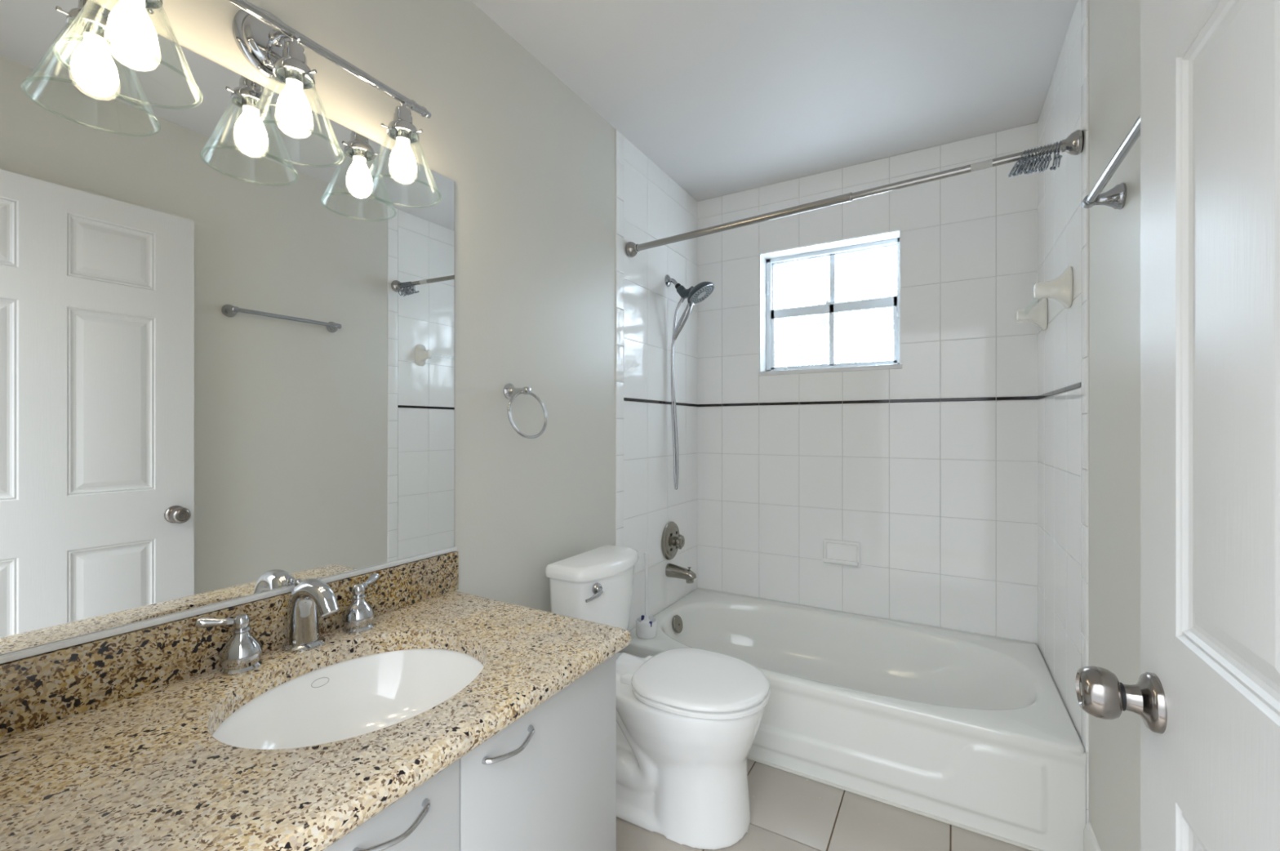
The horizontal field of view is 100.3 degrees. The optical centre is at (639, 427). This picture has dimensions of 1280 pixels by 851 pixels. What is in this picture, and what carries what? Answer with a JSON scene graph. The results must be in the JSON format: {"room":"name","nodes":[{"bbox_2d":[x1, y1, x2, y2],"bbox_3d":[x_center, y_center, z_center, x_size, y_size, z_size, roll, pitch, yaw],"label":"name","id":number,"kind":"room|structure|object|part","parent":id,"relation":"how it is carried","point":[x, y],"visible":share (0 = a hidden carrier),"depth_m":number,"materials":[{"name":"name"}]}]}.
{"room":"bathroom","nodes":[
{"label":"bathroom","id":0,"kind":"room"},
{"bbox_2d":[89,0,615,612],"bbox_3d":[-0.657,-0.026,1.427,0.150,2.438,1.941,0,0,30],"label":"wall","id":1,"kind":"structure","parent":0,"point":[531,164],"depth_m":1.66,"materials":[{"name":"white paint"}]},
{"bbox_2d":[0,0,457,663],"bbox_3d":[-0.750,-0.173,1.106,0.014,1.036,0.914,0,0,30],"label":"wall mirror","id":2,"kind":"object","parent":1,"relation":"attached to","point":[227,363],"visible":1,"depth_m":0.97,"materials":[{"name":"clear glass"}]},
{"bbox_2d":[0,551,457,738],"bbox_3d":[-0.756,0.399,1.088,0.019,0.106,0.951,0,0,30],"label":"backsplash","id":3,"kind":"structure","parent":1,"relation":"attached to","point":[38,690],"depth_m":0.93,"materials":[{"name":"stone"}]},
{"bbox_2d":[53,0,440,208],"bbox_3d":[-0.684,-0.701,1.054,0.179,0.297,0.651,0,0,30],"label":"vanity light","id":4,"kind":"object","parent":1,"relation":"attached to","point":[271,46],"visible":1,"depth_m":1.04,"materials":[{"name":"silver metal"}]},
{"bbox_2d":[53,0,202,109],"bbox_3d":[-0.801,-0.663,0.844,0.170,0.220,0.170,0,0,30],"label":"shade","id":5,"kind":"object","parent":4,"relation":"attached to","point":[131,32],"depth_m":0.83,"materials":[{"name":"clear glass"}]},
{"bbox_3d":[-0.709,-0.786,1.069,0.075,0.039,0.028,0,0,30],"label":"arm","id":6,"kind":"part","parent":4,"relation":"part of","materials":[{"name":"silver metal"}]},
{"bbox_2d":[241,32,342,167],"bbox_3d":[-0.680,-0.663,1.052,0.170,0.220,0.170,0,0,30],"label":"shade","id":7,"kind":"object","parent":4,"relation":"attached to","point":[282,63],"depth_m":1.05,"materials":[{"name":"clear glass"}]},
{"bbox_2d":[363,98,440,208],"bbox_3d":[-0.559,-0.663,1.260,0.170,0.220,0.170,0,0,30],"label":"shade","id":8,"kind":"object","parent":4,"relation":"attached to","point":[402,163],"depth_m":1.25,"materials":[{"name":"clear glass"}]},
{"bbox_2d":[503,383,547,438],"bbox_3d":[-0.370,-0.053,1.677,0.092,0.174,0.152,0,0,30],"label":"towel ring","id":9,"kind":"object","parent":1,"relation":"attached to","point":[510,392],"visible":1,"depth_m":1.67,"materials":[{"name":"silver metal"}]},
{"bbox_3d":[-0.378,-0.115,1.671,0.085,0.050,0.050,0,0,30],"label":"post","id":10,"kind":"part","parent":9,"relation":"part of","materials":[{"name":"silver metal"}]},
{"bbox_2d":[615,128,697,631],"bbox_3d":[0.044,-0.026,2.621,0.156,2.438,0.830,0,0,30],"label":"tiled wall","id":11,"kind":"structure","parent":0,"point":[651,206],"depth_m":2.49,"materials":[{"name":"white tile"}]},
{"bbox_2d":[623,397,697,406],"bbox_3d":[0.124,-0.122,2.610,0.008,0.012,0.767,0,0,30],"label":"trim","id":12,"kind":"structure","parent":11,"relation":"attached to","point":[624,398],"depth_m":2.52,"materials":[{"name":"black tile"}]},
{"bbox_2d":[661,521,684,559],"bbox_3d":[0.179,0.559,2.631,0.069,0.188,0.188,0,0,30],"label":"shower valve","id":13,"kind":"object","parent":11,"relation":"attached to","point":[672,540],"visible":1,"depth_m":2.61,"materials":[{"name":"grey metal"}]},
{"bbox_3d":[0.189,0.559,2.625,0.046,0.073,0.073,0,0,30],"label":"handle","id":14,"kind":"part","parent":13,"relation":"part of","materials":[{"name":"grey metal"}]},
{"bbox_2d":[665,563,696,582],"bbox_3d":[0.205,0.707,2.596,0.150,0.079,0.067,0,0,30],"label":"tub spout","id":15,"kind":"object","parent":11,"relation":"attached to","point":[672,570],"visible":1,"depth_m":2.58,"materials":[{"name":"grey metal"}]},
{"bbox_2d":[664,274,714,489],"bbox_3d":[0.237,-0.224,2.556,0.245,1.054,0.148,0,0,30],"label":"handheld shower","id":16,"kind":"object","parent":11,"relation":"attached to","point":[695,295],"visible":1,"depth_m":2.59,"materials":[{"name":"silver metal"}]},
{"bbox_3d":[0.166,-0.707,2.607,0.058,0.050,0.019,0,0,30],"label":"shower arm","id":17,"kind":"part","parent":16,"relation":"part of","materials":[{"name":"silver metal"}]},
{"bbox_3d":[0.204,-0.513,2.565,0.118,0.178,0.033,0,0,37],"label":"handle","id":18,"kind":"part","parent":16,"relation":"part of","materials":[{"name":"silver metal"}]},
{"bbox_2d":[625,128,1084,257],"bbox_3d":[0.595,-0.785,1.903,1.524,0.098,0.066,0,0,32],"label":"shower rod","id":19,"kind":"object","parent":11,"relation":"attached to","point":[1073,144],"visible":1,"depth_m":1.80,"materials":[{"name":"grey metal"}]},
{"bbox_2d":[1008,150,1026,177],"bbox_3d":[1.114,-0.778,1.577,0.041,0.067,0.049,0,0,10],"label":"curtain hook","id":20,"kind":"object","parent":19,"relation":"hanging from","point":[1015,165],"visible":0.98,"depth_m":1.57,"materials":[{"name":"silver metal"}]},
{"bbox_2d":[1012,149,1029,176],"bbox_3d":[1.118,-0.778,1.566,0.039,0.069,0.046,0,0,30],"label":"curtain hook","id":21,"kind":"object","parent":19,"relation":"hanging from","point":[1020,163],"visible":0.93,"depth_m":1.56,"materials":[{"name":"silver metal"}]},
{"bbox_2d":[1015,148,1032,175],"bbox_3d":[1.127,-0.778,1.567,0.039,0.068,0.048,0,0,8],"label":"curtain hook","id":22,"kind":"object","parent":19,"relation":"hanging from","point":[1025,159],"visible":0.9,"depth_m":1.55,"materials":[{"name":"silver metal"}]},
{"bbox_2d":[1018,147,1035,174],"bbox_3d":[1.130,-0.779,1.556,0.040,0.068,0.046,0,0,26],"label":"curtain hook","id":23,"kind":"object","parent":19,"relation":"hanging from","point":[1027,161],"visible":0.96,"depth_m":1.55,"materials":[{"name":"silver metal"}]},
{"bbox_2d":[1023,146,1038,174],"bbox_3d":[1.138,-0.778,1.550,0.035,0.070,0.046,0,0,25],"label":"curtain hook","id":24,"kind":"object","parent":19,"relation":"hanging from","point":[1031,160],"visible":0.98,"depth_m":1.54,"materials":[{"name":"silver metal"}]},
{"bbox_2d":[1026,146,1042,174],"bbox_3d":[1.149,-0.778,1.554,0.035,0.070,0.048,0,0,12],"label":"curtain hook","id":25,"kind":"object","parent":19,"relation":"hanging from","point":[1037,156],"visible":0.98,"depth_m":1.54,"materials":[{"name":"silver metal"}]},
{"bbox_2d":[1030,145,1045,173],"bbox_3d":[1.156,-0.778,1.550,0.032,0.072,0.048,0,0,8],"label":"curtain hook","id":26,"kind":"object","parent":19,"relation":"hanging from","point":[1037,161],"visible":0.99,"depth_m":1.54,"materials":[{"name":"silver metal"}]},
{"bbox_2d":[1033,144,1048,172],"bbox_3d":[1.159,-0.778,1.541,0.033,0.071,0.047,0,0,27],"label":"curtain hook","id":27,"kind":"object","parent":19,"relation":"hanging from","point":[1042,156],"visible":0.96,"depth_m":1.53,"materials":[{"name":"silver metal"}]},
{"bbox_2d":[1038,143,1051,172],"bbox_3d":[1.170,-0.777,1.539,0.027,0.073,0.048,0,0,22],"label":"curtain hook","id":28,"kind":"object","parent":19,"relation":"hanging from","point":[1046,160],"visible":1,"depth_m":1.53,"materials":[{"name":"silver metal"}]},
{"bbox_2d":[1041,142,1055,171],"bbox_3d":[1.177,-0.778,1.537,0.028,0.073,0.048,0,0,9],"label":"curtain hook","id":29,"kind":"object","parent":19,"relation":"hanging from","point":[1049,155],"visible":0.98,"depth_m":1.52,"materials":[{"name":"silver metal"}]},
{"bbox_2d":[1049,141,1059,170],"bbox_3d":[1.184,-0.777,1.521,0.016,0.077,0.046,0,0,17],"label":"curtain hook","id":30,"kind":"object","parent":19,"relation":"hanging from","point":[1057,155],"visible":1,"depth_m":1.51,"materials":[{"name":"silver metal"}]},
{"bbox_2d":[1053,140,1062,170],"bbox_3d":[1.193,-0.777,1.523,0.015,0.076,0.048,0,0,21],"label":"curtain hook","id":31,"kind":"object","parent":19,"relation":"hanging from","point":[1060,157],"visible":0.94,"depth_m":1.51,"materials":[{"name":"silver metal"}]},
{"bbox_2d":[470,0,1077,201],"bbox_3d":[0.345,-1.305,1.408,1.900,0.120,2.921,0,0,30],"label":"ceiling","id":32,"kind":"structure","parent":0,"point":[725,97],"depth_m":1.85,"materials":[{"name":"white paint"}]},
{"bbox_2d":[616,758,1031,850],"bbox_3d":[0.212,1.253,1.179,1.900,0.120,3.451,0,0,30],"label":"floor","id":33,"kind":"structure","parent":0,"point":[789,811],"depth_m":1.59,"materials":[{"name":"beige tile"}]},
{"bbox_2d":[323,653,616,850],"bbox_3d":[-0.511,0.843,0.939,0.588,0.700,0.910,0,0,30],"label":"vanity cabinet","id":34,"kind":"object","parent":33,"relation":"on","point":[546,780],"visible":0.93,"depth_m":0.95,"materials":[{"name":"grey laminate"}]},
{"bbox_2d":[0,551,631,850],"bbox_3d":[-0.509,0.419,0.944,0.591,0.146,0.951,0,0,30],"label":"countertop","id":35,"kind":"structure","parent":34,"relation":"on","point":[107,744],"depth_m":0.80,"materials":[{"name":"stone"}]},
{"bbox_2d":[194,573,379,675],"bbox_3d":[-0.671,0.381,1.092,0.148,0.142,0.357,0,0,30],"label":"faucet","id":36,"kind":"object","parent":35,"relation":"on","point":[310,597],"visible":1,"depth_m":1.08,"materials":[{"name":"silver metal"}]},
{"bbox_3d":[-0.781,0.357,0.983,0.059,0.025,0.019,0,0,-34],"label":"lever","id":37,"kind":"part","parent":36,"relation":"part of","materials":[{"name":"silver metal"}]},
{"bbox_3d":[-0.751,0.402,1.006,0.065,0.100,0.065,0,0,30],"label":"handle","id":38,"kind":"part","parent":36,"relation":"part of","materials":[{"name":"silver metal"}]},
{"bbox_3d":[-0.722,0.385,1.126,0.017,0.134,0.017,0,0,30],"label":"lift rod","id":39,"kind":"part","parent":36,"relation":"part of","materials":[{"name":"silver metal"}]},
{"bbox_3d":[-0.671,0.381,1.096,0.144,0.142,0.077,0,0,30],"label":"spout","id":40,"kind":"part","parent":36,"relation":"part of","materials":[{"name":"silver metal"}]},
{"bbox_3d":[-0.635,0.402,1.205,0.065,0.100,0.065,0,0,30],"label":"handle","id":41,"kind":"part","parent":36,"relation":"part of","materials":[{"name":"silver metal"}]},
{"bbox_3d":[-0.630,0.357,1.243,0.019,0.025,0.059,0,0,5],"label":"lever","id":42,"kind":"part","parent":36,"relation":"part of","materials":[{"name":"silver metal"}]},
{"bbox_2d":[212,648,484,749],"bbox_3d":[-0.500,0.569,0.972,0.438,0.152,0.506,0,0,30],"label":"sink","id":43,"kind":"object","parent":35,"relation":"in","point":[366,694],"visible":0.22,"depth_m":1.11,"materials":[{"name":"white ceramic"}]},
{"bbox_3d":[-0.401,0.798,0.620,0.018,0.600,0.468,0,0,30],"label":"door","id":44,"kind":"part","parent":34,"relation":"part of","materials":[{"name":"grey laminate"}]},
{"bbox_3d":[-0.322,0.536,0.711,0.031,0.014,0.115,0,0,30],"label":"handle","id":45,"kind":"part","parent":34,"relation":"part of","materials":[{"name":"silver metal"}]},
{"bbox_3d":[-0.212,0.536,0.899,0.031,0.014,0.118,0,0,30],"label":"handle","id":46,"kind":"part","parent":34,"relation":"part of","materials":[{"name":"silver metal"}]},
{"bbox_3d":[-0.171,0.798,1.013,0.018,0.600,0.438,0,0,30],"label":"door","id":47,"kind":"part","parent":34,"relation":"part of","materials":[{"name":"grey laminate"}]},
{"bbox_2d":[545,544,769,849],"bbox_3d":[0.067,0.820,1.724,0.709,0.746,0.393,0,0,30],"label":"toilet","id":48,"kind":"object","parent":33,"relation":"on","point":[688,719],"visible":0.71,"depth_m":1.57,"materials":[{"name":"white ceramic"}]},
{"bbox_3d":[-0.142,0.645,1.857,0.178,0.317,0.346,0,0,30],"label":"tank","id":49,"kind":"part","parent":48,"relation":"part of","materials":[{"name":"white ceramic"}]},
{"bbox_3d":[-0.140,0.467,1.856,0.200,0.042,0.368,0,0,30],"label":"tank lid","id":50,"kind":"part","parent":48,"relation":"part of","materials":[{"name":"white ceramic"}]},
{"bbox_3d":[-0.144,0.521,1.693,0.031,0.046,0.082,0,0,30],"label":"flush lever","id":51,"kind":"part","parent":48,"relation":"part of","materials":[{"name":"silver metal"}]},
{"bbox_3d":[0.070,0.991,1.720,0.659,0.404,0.360,0,0,30],"label":"bowl","id":52,"kind":"part","parent":48,"relation":"part of","materials":[{"name":"white ceramic"}]},
{"bbox_3d":[0.191,0.769,1.649,0.406,0.020,0.374,0,0,30],"label":"lid","id":53,"kind":"part","parent":48,"relation":"part of","materials":[{"name":"white plastic"}]},
{"bbox_3d":[0.193,0.792,1.647,0.404,0.027,0.372,0,0,30],"label":"seat","id":54,"kind":"part","parent":48,"relation":"part of","materials":[{"name":"white plastic"}]},
{"bbox_2d":[617,587,1086,850],"bbox_3d":[0.763,1.034,2.191,1.520,0.318,0.839,0,0,30],"label":"bathtub","id":55,"kind":"object","parent":33,"relation":"on","point":[975,732],"visible":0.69,"depth_m":1.81,"materials":[{"name":"white ceramic"}]},
{"bbox_2d":[635,551,657,638],"bbox_3d":[0.027,0.700,2.252,0.092,0.350,0.092,0,0,30],"label":"toilet brush","id":56,"kind":"object","parent":55,"relation":"on","point":[646,625],"visible":1,"depth_m":2.24,"materials":[{"name":"white plastic"}]},
{"bbox_3d":[0.179,0.928,2.529,0.034,0.080,0.084,0,0,30],"label":"overflow plate","id":57,"kind":"part","parent":55,"relation":"part of","materials":[{"name":"grey metal"}]},
{"bbox_2d":[627,587,1084,755],"bbox_3d":[0.764,1.008,2.192,1.520,0.266,0.836,0,0,30],"label":"basin","id":58,"kind":"object","parent":55,"relation":"in","point":[842,683],"depth_m":2.11,"materials":[{"name":"white ceramic"}]},
{"bbox_2d":[697,122,1038,644],"bbox_3d":[1.043,-0.026,2.603,1.900,2.438,0.153,0,0,30],"label":"wall","id":59,"kind":"structure","parent":0,"point":[939,499],"depth_m":2.43,"materials":[{"name":"white tile"}]},
{"bbox_2d":[758,237,902,375],"bbox_3d":[0.943,-0.594,2.668,0.757,0.714,0.182,0,0,30],"label":"window","id":60,"kind":"structure","parent":59,"relation":"in","point":[834,309],"depth_m":2.68,"materials":[{"name":"glass"}]},
{"bbox_3d":[0.842,-0.747,2.787,0.297,0.263,0.004,0,0,30],"label":"pane","id":61,"kind":"part","parent":60,"relation":"part of","materials":[{"name":"clear glass"}]},
{"bbox_3d":[0.838,-0.450,2.769,0.287,0.269,0.004,0,0,30],"label":"pane","id":62,"kind":"part","parent":60,"relation":"part of","materials":[{"name":"clear glass"}]},
{"bbox_3d":[0.932,-0.280,2.645,0.669,0.021,0.130,0,0,30],"label":"sill","id":63,"kind":"part","parent":60,"relation":"part of","materials":[{"name":"white stone"}]},
{"bbox_3d":[0.964,-0.464,2.694,0.617,0.322,0.020,0,0,30],"label":"sash","id":64,"kind":"part","parent":60,"relation":"part of","materials":[{"name":"glass"}]},
{"bbox_3d":[0.972,-0.731,2.710,0.619,0.306,0.020,0,0,30],"label":"sash","id":65,"kind":"part","parent":60,"relation":"part of","materials":[{"name":"glass"}]},
{"bbox_3d":[1.095,-0.450,2.619,0.278,0.269,0.004,0,0,30],"label":"pane","id":66,"kind":"part","parent":60,"relation":"part of","materials":[{"name":"clear glass"}]},
{"bbox_3d":[1.111,-0.747,2.630,0.294,0.263,0.004,0,0,30],"label":"pane","id":67,"kind":"part","parent":60,"relation":"part of","materials":[{"name":"clear glass"}]},
{"bbox_2d":[822,538,860,566],"bbox_3d":[0.954,0.597,2.535,0.168,0.116,0.055,0,0,30],"label":"soap dish","id":68,"kind":"object","parent":59,"relation":"attached to","point":[847,553],"visible":1,"depth_m":2.54,"materials":[{"name":"white ceramic"}]},
{"bbox_2d":[822,558,858,566],"bbox_3d":[0.954,0.638,2.535,0.156,0.029,0.054,0,0,30],"label":"tray","id":69,"kind":"object","parent":68,"relation":"on","point":[848,562],"depth_m":2.52,"materials":[{"name":"white ceramic"}]},
{"bbox_2d":[697,395,1036,406],"bbox_3d":[0.970,-0.122,2.559,1.516,0.012,0.008,0,0,30],"label":"trim","id":70,"kind":"structure","parent":59,"relation":"attached to","point":[1029,397],"depth_m":2.48,"materials":[{"name":"black tile"}]},
{"bbox_2d":[1037,0,1140,850],"bbox_3d":[1.026,-0.026,0.924,0.236,2.438,2.771,0,0,30],"label":"wall","id":71,"kind":"structure","parent":0,"point":[1089,434],"depth_m":1.42,"materials":[{"name":"white paint"}]},
{"bbox_2d":[1016,266,1072,330],"bbox_3d":[1.381,-0.429,1.842,0.091,0.126,0.497,0,0,29],"label":"towel bar","id":72,"kind":"object","parent":71,"relation":"attached to","point":[1060,289],"visible":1,"depth_m":1.65,"materials":[{"name":"white"}]},
{"bbox_3d":[1.485,-0.429,2.028,0.092,0.126,0.072,0,0,30],"label":"post","id":73,"kind":"part","parent":72,"relation":"part of","materials":[{"name":"white ceramic"}]},
{"bbox_3d":[1.278,-0.429,1.657,0.092,0.126,0.072,0,0,30],"label":"post","id":74,"kind":"part","parent":72,"relation":"part of","materials":[{"name":"white ceramic"}]},
{"bbox_2d":[1036,382,1080,399],"bbox_3d":[1.436,-0.122,1.843,0.008,0.012,0.768,0,0,29],"label":"trim","id":75,"kind":"structure","parent":71,"relation":"attached to","point":[1078,384],"depth_m":1.75,"materials":[{"name":"black tile"}]},
{"bbox_2d":[1084,822,1101,850],"bbox_3d":[0.790,1.129,0.695,0.013,0.129,1.716,0,0,29],"label":"baseboard","id":76,"kind":"structure","parent":71,"relation":"attached to","point":[1091,843],"depth_m":1.41,"materials":[{"name":"white paint"}]},
{"bbox_2d":[1081,114,1140,209],"bbox_3d":[0.930,-0.513,1.005,0.070,0.056,0.501,0,0,29],"label":"towel bar","id":77,"kind":"object","parent":71,"relation":"attached to","point":[1115,197],"visible":0.52,"depth_m":1.12,"materials":[{"name":"silver metal"}]},
{"bbox_3d":[1.039,-0.513,1.200,0.071,0.056,0.056,0,0,30],"label":"post","id":78,"kind":"part","parent":77,"relation":"part of","materials":[{"name":"silver metal"}]},
{"bbox_3d":[-0.432,-0.026,0.258,1.717,2.438,0.150,0,0,30],"label":"wall","id":79,"kind":"structure","parent":0,"visible":0},
{"bbox_2d":[1075,0,1279,850],"bbox_3d":[0.456,0.178,0.351,0.149,2.014,0.830,0,0,30],"label":"door","id":80,"kind":"structure","parent":79,"relation":"in","point":[1206,695],"depth_m":0.54,"materials":[{"name":"white paint"}]},
{"bbox_3d":[0.622,0.338,0.664,0.035,0.068,0.068,0,0,30],"label":"knob","id":81,"kind":"part","parent":80,"relation":"part of","materials":[{"name":"silver metal"}]}
]}

